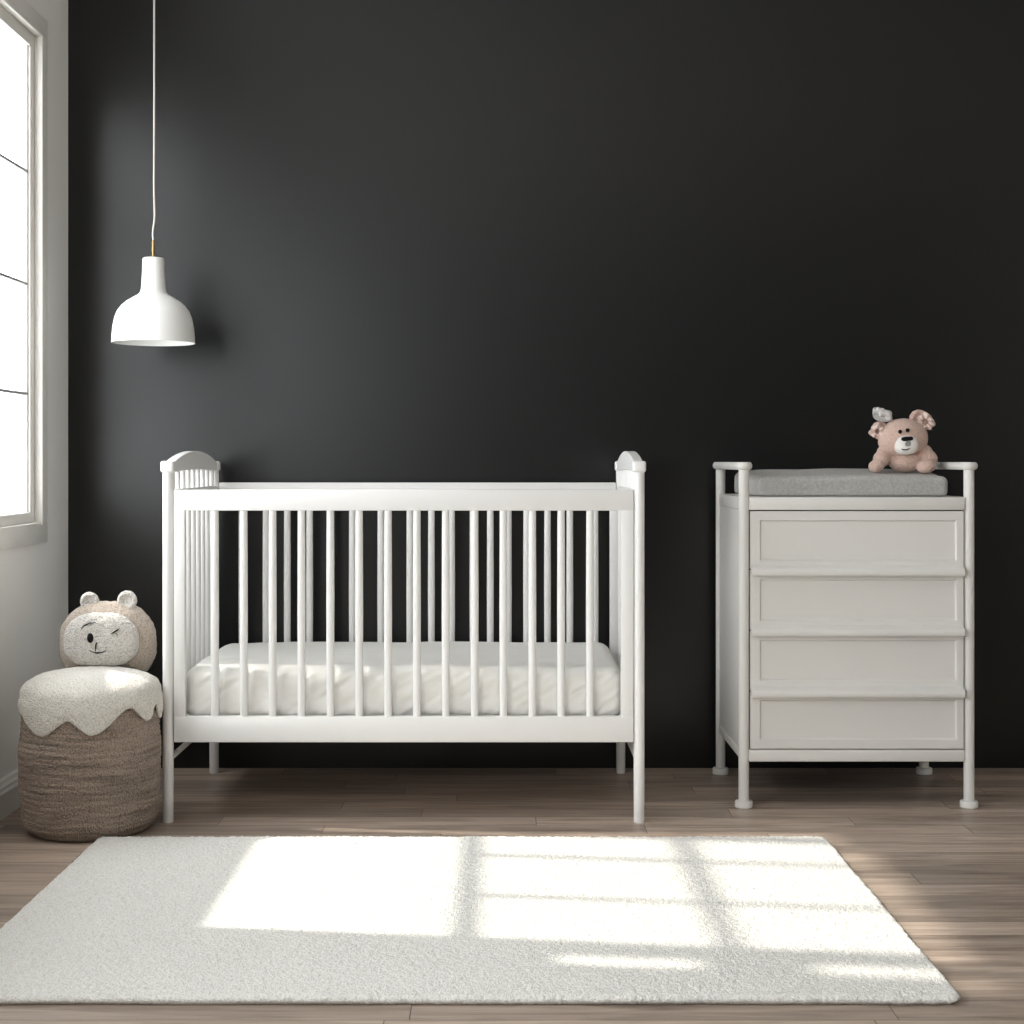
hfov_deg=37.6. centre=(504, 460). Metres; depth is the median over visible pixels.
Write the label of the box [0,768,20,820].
baseboard
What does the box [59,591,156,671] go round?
stuffed toy
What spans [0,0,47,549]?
window
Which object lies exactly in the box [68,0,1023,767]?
wall
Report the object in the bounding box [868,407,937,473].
teddy bear
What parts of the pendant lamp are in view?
lamp shade, stem, cord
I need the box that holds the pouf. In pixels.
[17,665,162,841]
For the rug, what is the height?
0.022 m
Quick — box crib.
[160,451,645,822]
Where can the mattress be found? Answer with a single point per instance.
(606, 670)
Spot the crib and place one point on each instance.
(194, 496)
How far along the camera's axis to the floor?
4.30 m
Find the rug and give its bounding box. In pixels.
[0,836,960,1004]
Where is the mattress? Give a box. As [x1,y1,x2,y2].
[186,641,619,714]
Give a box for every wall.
[0,0,67,778]
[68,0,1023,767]
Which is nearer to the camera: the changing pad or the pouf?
the pouf
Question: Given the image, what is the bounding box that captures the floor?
[0,768,1023,1023]
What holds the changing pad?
on the dresser
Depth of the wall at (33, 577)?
4.93 m
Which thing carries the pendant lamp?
hanging from the ceiling
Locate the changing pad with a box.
[734,468,947,495]
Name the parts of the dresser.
leg, panel, rail, leg, drawer, drawer, drawer, drawer, rail, finger pull, finger pull, finger pull, leg, rail, leg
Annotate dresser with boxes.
[712,462,977,808]
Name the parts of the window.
sash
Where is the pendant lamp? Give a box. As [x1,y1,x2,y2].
[111,0,194,345]
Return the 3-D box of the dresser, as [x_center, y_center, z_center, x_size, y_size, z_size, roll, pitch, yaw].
[1.065,0.527,4.803,0.737,1.046,0.558,0,0,0]

